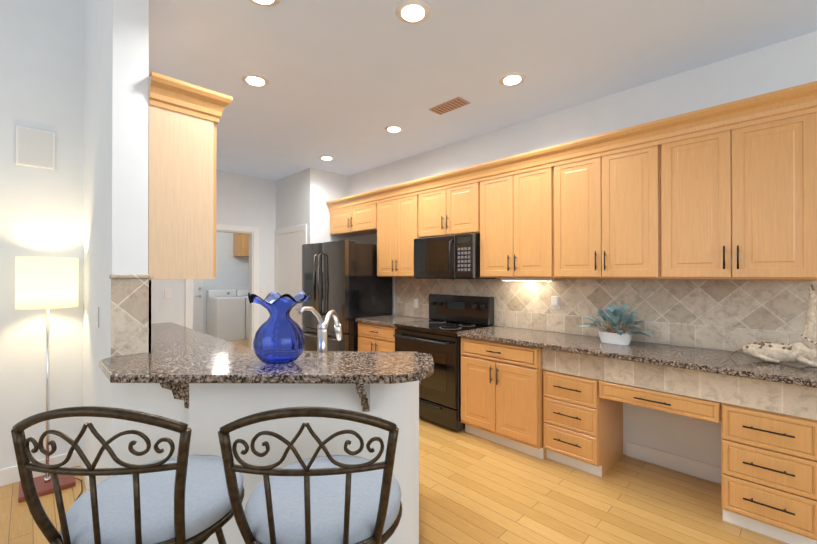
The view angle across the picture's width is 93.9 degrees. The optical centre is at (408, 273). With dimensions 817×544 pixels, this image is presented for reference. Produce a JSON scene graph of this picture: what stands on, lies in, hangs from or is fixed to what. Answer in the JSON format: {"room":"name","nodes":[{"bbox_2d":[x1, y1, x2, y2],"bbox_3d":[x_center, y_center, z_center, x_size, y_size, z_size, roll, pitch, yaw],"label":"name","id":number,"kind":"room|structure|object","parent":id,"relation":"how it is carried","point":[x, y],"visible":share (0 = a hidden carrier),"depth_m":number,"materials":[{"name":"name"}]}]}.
{"room":"kitchen","nodes":[
{"label":"kitchen","id":0,"kind":"room"},
{"bbox_2d":[0,0,83,468],"bbox_3d":[-4.221,-0.818,1.208,4.862,4.500,0.120,0,0,-45],"label":"wall","id":1,"kind":"structure","parent":0,"point":[41,75],"depth_m":2.71,"materials":[{"name":"paint"}]},
{"bbox_2d":[15,125,54,169],"bbox_3d":[-2.630,-0.883,2.691,0.200,0.270,0.012,0,0,-45],"label":"speaker","id":2,"kind":"object","parent":1,"relation":"attached to","point":[35,147],"visible":1,"depth_m":2.69,"materials":[{"name":"paint"}]},
{"bbox_2d":[0,451,77,486],"bbox_3d":[-4.171,1.374,1.148,4.860,0.115,0.020,0,0,-45],"label":"baseboard","id":3,"kind":"structure","parent":1,"relation":"attached to","point":[10,475],"depth_m":2.68,"materials":[{"name":"paint"}]},
{"bbox_2d":[83,0,148,484],"bbox_3d":[-2.611,-0.811,3.142,0.148,4.500,3.460,0,0,-45],"label":"wall","id":4,"kind":"structure","parent":0,"point":[116,123],"depth_m":1.96,"materials":[{"name":"paint"}]},
{"bbox_2d":[78,450,89,490],"bbox_3d":[-1.946,1.379,2.345,0.014,0.115,1.398,0,0,-45],"label":"baseboard","id":5,"kind":"structure","parent":4,"relation":"attached to","point":[80,463],"depth_m":2.61,"materials":[{"name":"paint"}]},
{"bbox_2d":[95,306,98,327],"bbox_3d":[-1.817,0.256,2.222,0.010,0.120,0.080,0,0,-45],"label":"light switch","id":6,"kind":"object","parent":4,"relation":"attached to","point":[97,317],"visible":0.98,"depth_m":2.20,"materials":[{"name":"white plastic"}]},
{"bbox_2d":[109,274,152,356],"bbox_3d":[-2.221,0.266,2.752,0.174,0.512,2.398,0,0,-45],"label":"tile","id":7,"kind":"structure","parent":4,"relation":"attached to","point":[130,314],"depth_m":1.90,"materials":[{"name":"beige tile"}]},
{"bbox_2d":[148,96,219,278],"bbox_3d":[-1.525,-0.433,2.389,0.333,0.933,0.860,0,0,-45],"label":"upper cabinet","id":8,"kind":"object","parent":4,"relation":"attached to","point":[184,117],"depth_m":2.07,"materials":[{"name":"brown wood"}]},
{"bbox_2d":[151,322,421,383],"bbox_3d":[-1.311,0.930,2.943,1.399,0.817,3.405,0,0,-45],"label":"countertop","id":9,"kind":"structure","parent":4,"relation":"attached to","point":[169,337],"depth_m":2.84,"materials":[{"name":"stone"}]},
{"bbox_2d":[298,307,342,352],"bbox_3d":[-0.473,0.343,2.102,0.454,0.354,0.319,0,0,-45],"label":"faucet","id":10,"kind":"object","parent":9,"relation":"on","point":[322,326],"visible":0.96,"depth_m":2.00,"materials":[{"name":"silver metal"}]},
{"bbox_2d":[151,170,275,326],"bbox_3d":[-2.924,0.002,5.181,2.285,2.890,0.120,0,0,-45],"label":"wall","id":11,"kind":"structure","parent":0,"point":[245,200],"depth_m":5.59,"materials":[{"name":"paint"}]},
{"bbox_2d":[164,289,171,297],"bbox_3d":[-3.098,0.266,4.913,0.080,0.120,0.010,0,0,-45],"label":"switch plate","id":12,"kind":"object","parent":11,"relation":"attached to","point":[167,293],"visible":1,"depth_m":4.91,"materials":[{"name":"white plastic"}]},
{"bbox_2d":[185,224,258,349],"bbox_3d":[-2.648,0.380,5.438,0.990,2.135,0.140,0,0,-45],"label":"door frame","id":13,"kind":"structure","parent":11,"relation":"attached to","point":[253,276],"depth_m":5.69,"materials":[{"name":"paint"}]},
{"bbox_2d":[260,287,265,294],"bbox_3d":[-2.211,0.269,5.793,0.080,0.120,0.010,0,0,-45],"label":"switch plate","id":14,"kind":"object","parent":11,"relation":"attached to","point":[262,290],"visible":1,"depth_m":5.79,"materials":[{"name":"white plastic"}]},
{"bbox_2d":[203,232,248,333],"bbox_3d":[-4.630,0.014,8.475,3.520,2.890,0.120,0,0,-45],"label":"wall","id":15,"kind":"structure","parent":0,"point":[232,271],"depth_m":8.81,"materials":[{"name":"paint"}]},
{"bbox_2d":[193,279,202,332],"bbox_3d":[-4.823,0.437,8.142,0.820,2.018,0.074,0,0,-45],"label":"door","id":16,"kind":"structure","parent":15,"relation":"in","point":[197,304],"depth_m":8.38,"materials":[{"name":"paint"}]},
{"bbox_2d":[233,233,248,256],"bbox_3d":[-3.685,-0.689,9.072,0.798,0.600,0.364,0,0,-45],"label":"wall cabinet","id":17,"kind":"object","parent":15,"relation":"attached to","point":[240,245],"visible":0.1,"depth_m":8.79,"materials":[{"name":"brown wood"}]},
{"bbox_2d":[111,380,418,543],"bbox_3d":[-0.697,0.938,1.845,1.498,0.993,0.130,0,0,0],"label":"wall","id":18,"kind":"structure","parent":0,"point":[210,412],"depth_m":1.78,"materials":[{"name":"paint"}]},
{"bbox_2d":[99,353,433,411],"bbox_3d":[-0.663,0.522,1.724,1.555,0.236,0.435,0,0,0],"label":"bar","id":19,"kind":"object","parent":18,"relation":"on","point":[176,373],"visible":0.96,"depth_m":1.63,"materials":[{"name":"stone"}]},
{"bbox_2d":[248,291,310,364],"bbox_3d":[-0.581,0.245,1.718,0.273,0.316,0.273,0,0,-45],"label":"vase","id":20,"kind":"object","parent":19,"relation":"on","point":[279,338],"visible":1,"depth_m":1.65,"materials":[{"name":"blue glass"}]},
{"bbox_2d":[276,169,305,233],"bbox_3d":[-1.753,0.004,5.702,0.110,2.890,1.030,0,0,-45],"label":"wall","id":21,"kind":"structure","parent":0,"point":[290,200],"depth_m":5.59,"materials":[{"name":"paint"}]},
{"bbox_2d":[277,231,302,328],"bbox_3d":[-1.768,0.424,5.566,0.096,2.024,0.774,0,0,-45],"label":"pantry door","id":22,"kind":"structure","parent":21,"relation":"in","point":[289,263],"depth_m":5.55,"materials":[{"name":"paint"}]},
{"bbox_2d":[275,224,306,291],"bbox_3d":[-1.740,0.386,5.594,0.018,2.125,0.950,0,0,-45],"label":"door frame","id":23,"kind":"structure","parent":21,"relation":"attached to","point":[303,227],"depth_m":5.68,"materials":[{"name":"paint"}]},
{"bbox_2d":[306,168,347,243],"bbox_3d":[-1.119,0.003,5.521,0.755,2.890,0.120,0,0,-45],"label":"wall","id":24,"kind":"structure","parent":0,"point":[323,187],"depth_m":5.34,"materials":[{"name":"paint"}]},
{"bbox_2d":[0,339,788,543],"bbox_3d":[-1.366,1.462,2.679,11.000,0.050,15.000,0,0,-45],"label":"floor","id":25,"kind":"structure","parent":0,"point":[474,489],"depth_m":2.39,"materials":[{"name":"brown wood"}]},
{"bbox_2d":[15,257,77,502],"bbox_3d":[-2.434,0.667,2.573,0.310,1.540,0.310,0,0,-45],"label":"floor lamp","id":26,"kind":"object","parent":25,"relation":"on","point":[47,283],"visible":1,"depth_m":2.48,"materials":[{"name":"white fabric"}]},
{"bbox_2d":[11,406,244,543],"bbox_3d":[-0.763,0.875,1.152,0.609,1.113,0.611,0,0,-45],"label":"bar stool","id":27,"kind":"object","parent":25,"relation":"on","point":[182,497],"visible":0.96,"depth_m":0.98,"materials":[{"name":"fabric"}]},
{"bbox_2d":[207,289,244,340],"bbox_3d":[-4.047,0.919,8.444,0.590,1.080,0.660,0,0,-45],"label":"washer","id":28,"kind":"object","parent":25,"relation":"on","point":[226,315],"visible":0.96,"depth_m":8.24,"materials":[{"name":"white metal"}]},
{"bbox_2d":[236,289,248,338],"bbox_3d":[-3.607,0.921,8.867,0.590,1.080,0.680,0,0,-45],"label":"dryer","id":29,"kind":"object","parent":25,"relation":"on","point":[242,292],"visible":0.23,"depth_m":8.47,"materials":[{"name":"white metal"}]},
{"bbox_2d":[218,406,401,543],"bbox_3d":[-0.254,0.875,1.150,0.608,1.113,0.611,0,0,-45],"label":"bar stool","id":30,"kind":"object","parent":25,"relation":"on","point":[328,498],"visible":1,"depth_m":0.97,"materials":[{"name":"fabric"}]},
{"bbox_2d":[302,240,391,350],"bbox_3d":[-0.854,0.532,4.965,0.854,1.828,0.986,0,0,-45],"label":"fridge","id":31,"kind":"object","parent":25,"relation":"on","point":[344,281],"visible":0.71,"depth_m":4.61,"materials":[{"name":"black"}]},
{"bbox_2d":[358,322,396,350],"bbox_3d":[-0.147,1.007,4.459,0.621,0.876,0.674,0,0,-45],"label":"base cabinet","id":32,"kind":"object","parent":25,"relation":"on","point":[371,337],"depth_m":4.24,"materials":[{"name":"brown wood"}]},
{"bbox_2d":[393,294,493,430],"bbox_3d":[0.335,0.839,3.877,0.697,1.205,0.810,0,0,-45],"label":"range","id":33,"kind":"object","parent":25,"relation":"on","point":[436,337],"visible":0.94,"depth_m":3.65,"materials":[{"name":"black metal"}]},
{"bbox_2d":[461,337,541,458],"bbox_3d":[0.938,1.002,3.365,0.621,0.876,0.741,0,0,-45],"label":"base cabinet","id":34,"kind":"object","parent":25,"relation":"on","point":[501,383],"depth_m":3.10,"materials":[{"name":"brown wood"}]},
{"bbox_2d":[542,348,593,473],"bbox_3d":[1.364,1.001,2.977,0.561,0.876,0.405,0,0,-45],"label":"base cabinet","id":35,"kind":"object","parent":25,"relation":"on","point":[563,407],"depth_m":2.78,"materials":[{"name":"brown wood"}]},
{"bbox_2d":[594,356,717,476],"bbox_3d":[1.740,1.000,2.599,0.561,0.876,0.661,0,0,-45],"label":"built-in desk","id":36,"kind":"object","parent":25,"relation":"on","point":[685,392],"depth_m":2.47,"materials":[{"name":"brown wood"}]},
{"bbox_2d":[355,314,816,387],"bbox_3d":[0.932,0.544,3.346,0.634,0.037,3.786,0,0,-45],"label":"countertop","id":37,"kind":"structure","parent":36,"relation":"on","point":[737,364],"depth_m":2.52,"materials":[{"name":"stone"}]},
{"bbox_2d":[579,304,653,344],"bbox_3d":[1.548,0.378,2.851,0.412,0.290,0.520,0,0,-45],"label":"potted plant","id":38,"kind":"object","parent":37,"relation":"on","point":[612,315],"visible":1,"depth_m":2.83,"materials":[{"name":"green plant"}]},
{"bbox_2d":[730,285,816,366],"bbox_3d":[2.148,0.292,2.222,0.145,0.456,0.420,0,0,-45],"label":"driftwood","id":39,"kind":"object","parent":37,"relation":"on","point":[804,351],"visible":1,"depth_m":2.14,"materials":[{"name":"beige wood"}]},
{"bbox_2d":[718,374,816,543],"bbox_3d":[2.112,0.998,2.224,0.561,0.876,0.395,0,0,-45],"label":"base cabinet","id":40,"kind":"object","parent":25,"relation":"on","point":[769,428],"depth_m":2.03,"materials":[{"name":"brown wood"}]},
{"bbox_2d":[149,0,816,180],"bbox_3d":[0.360,-2.281,4.405,6.138,1.670,15.000,0,0,-45],"label":"ceiling","id":41,"kind":"structure","parent":0,"point":[350,81],"depth_m":2.59,"materials":[{"name":"paint"}]},
{"bbox_2d":[241,74,268,86],"bbox_3d":[-1.153,-1.446,2.873,0.196,0.012,0.196,0,0,-45],"label":"recessed light","id":42,"kind":"object","parent":41,"relation":"in","point":[255,80],"visible":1,"depth_m":2.85,"materials":[{"name":"paint"}]},
{"bbox_2d":[249,0,280,6],"bbox_3d":[-0.768,-1.449,1.987,0.196,0.012,0.196,0,0,-45],"label":"recessed light","id":43,"kind":"object","parent":41,"relation":"in","point":[267,3],"visible":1,"depth_m":2.04,"materials":[{"name":"paint"}]},
{"bbox_2d":[319,155,334,159],"bbox_3d":[-1.025,-1.438,4.774,0.196,0.012,0.196,0,0,-45],"label":"recessed light","id":44,"kind":"object","parent":41,"relation":"in","point":[324,157],"visible":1,"depth_m":4.76,"materials":[{"name":"paint"}]},
{"bbox_2d":[384,125,403,132],"bbox_3d":[-0.145,-1.442,3.830,0.196,0.012,0.196,0,0,-45],"label":"recessed light","id":45,"kind":"object","parent":41,"relation":"in","point":[393,128],"visible":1,"depth_m":3.81,"materials":[{"name":"paint"}]},
{"bbox_2d":[395,0,429,23],"bbox_3d":[0.025,-1.448,2.125,0.196,0.012,0.196,0,0,-45],"label":"recessed light","id":46,"kind":"object","parent":41,"relation":"in","point":[412,11],"visible":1,"depth_m":2.11,"materials":[{"name":"paint"}]},
{"bbox_2d":[429,97,469,114],"bbox_3d":[0.351,-1.445,3.308,0.160,0.009,0.340,0,0,-45],"label":"ceiling vent","id":47,"kind":"object","parent":41,"relation":"in","point":[450,105],"visible":1,"depth_m":3.30,"materials":[{"name":"brown metal"}]},
{"bbox_2d":[499,73,525,85],"bbox_3d":[0.777,-1.446,2.858,0.196,0.012,0.196,0,0,-45],"label":"recessed light","id":48,"kind":"object","parent":41,"relation":"in","point":[511,79],"visible":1,"depth_m":2.84,"materials":[{"name":"paint"}]},
{"bbox_2d":[348,31,816,466],"bbox_3d":[2.416,-0.009,2.407,0.120,2.890,9.280,0,0,-45],"label":"wall","id":49,"kind":"structure","parent":0,"point":[789,63],"depth_m":2.90,"materials":[{"name":"paint"}]},
{"bbox_2d":[330,201,373,236],"bbox_3d":[-0.641,-0.714,5.168,0.331,0.350,1.026,0,0,-45],"label":"upper cabinet","id":50,"kind":"object","parent":49,"relation":"attached to","point":[347,220],"depth_m":5.06,"materials":[{"name":"brown wood"}]},
{"bbox_2d":[374,193,413,276],"bbox_3d":[-0.007,-0.424,4.528,0.331,0.935,0.770,0,0,-45],"label":"upper cabinet","id":51,"kind":"object","parent":49,"relation":"attached to","point":[393,216],"depth_m":4.44,"materials":[{"name":"brown wood"}]},
{"bbox_2d":[414,181,469,238],"bbox_3d":[0.501,-0.639,4.017,0.331,0.509,0.801,0,0,-45],"label":"upper cabinet","id":52,"kind":"object","parent":49,"relation":"attached to","point":[439,210],"depth_m":3.92,"materials":[{"name":"brown wood"}]},
{"bbox_2d":[414,233,496,278],"bbox_3d":[0.453,-0.158,3.968,0.466,0.435,0.784,0,0,-45],"label":"microwave","id":53,"kind":"object","parent":52,"relation":"attached to","point":[450,257],"visible":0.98,"depth_m":3.78,"materials":[{"name":"black metal"}]},
{"bbox_2d":[470,165,541,277],"bbox_3d":[1.037,-0.428,3.475,0.331,0.935,0.849,0,0,-45],"label":"upper cabinet","id":54,"kind":"object","parent":49,"relation":"attached to","point":[506,208],"depth_m":3.38,"materials":[{"name":"brown wood"}]},
{"bbox_2d":[500,278,553,280],"bbox_3d":[1.090,0.058,3.528,0.080,0.031,0.500,0,0,-45],"label":"under-cabinet light","id":55,"kind":"object","parent":54,"relation":"attached to","point":[527,279],"visible":0.9,"depth_m":3.48,"materials":[{"name":"white plastic"}]},
{"bbox_2d":[542,141,645,279],"bbox_3d":[1.552,-0.430,2.956,0.331,0.935,0.874,0,0,-45],"label":"upper cabinet","id":56,"kind":"object","parent":49,"relation":"attached to","point":[594,204],"depth_m":2.86,"materials":[{"name":"brown wood"}]},
{"bbox_2d":[395,277,816,359],"bbox_3d":[1.158,0.278,3.578,0.016,0.494,3.775,0,0,-45],"label":"backsplash","id":57,"kind":"structure","parent":49,"relation":"attached to","point":[732,315],"depth_m":2.86,"materials":[{"name":"tile"}]},
{"bbox_2d":[414,299,417,307],"bbox_3d":[0.091,0.370,4.642,0.009,0.110,0.070,0,0,-45],"label":"outlet","id":58,"kind":"object","parent":57,"relation":"attached to","point":[415,303],"visible":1,"depth_m":4.64,"materials":[{"name":"white plastic"}]},
{"bbox_2d":[552,296,559,308],"bbox_3d":[1.316,0.263,3.407,0.009,0.115,0.070,0,0,-45],"label":"outlet","id":59,"kind":"object","parent":57,"relation":"attached to","point":[555,307],"visible":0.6,"depth_m":3.40,"materials":[{"name":"white plastic"}]},
{"bbox_2d":[551,296,558,305],"bbox_3d":[1.304,0.248,3.395,0.032,0.085,0.060,0,0,-45],"label":"plug-in device","id":60,"kind":"object","parent":59,"relation":"attached to","point":[554,300],"visible":0.98,"depth_m":3.38,"materials":[{"name":"white plastic"}]},
{"bbox_2d":[626,441,720,483],"bbox_3d":[1.930,1.380,2.794,0.014,0.115,0.610,0,0,-45],"label":"baseboard","id":61,"kind":"structure","parent":49,"relation":"attached to","point":[675,462],"depth_m":2.77,"materials":[{"name":"paint"}]},
{"bbox_2d":[646,105,816,280],"bbox_3d":[2.051,-0.431,2.453,0.331,0.935,0.804,0,0,-45],"label":"upper cabinet","id":62,"kind":"object","parent":49,"relation":"attached to","point":[726,191],"depth_m":2.30,"materials":[{"name":"brown wood"}]}
]}

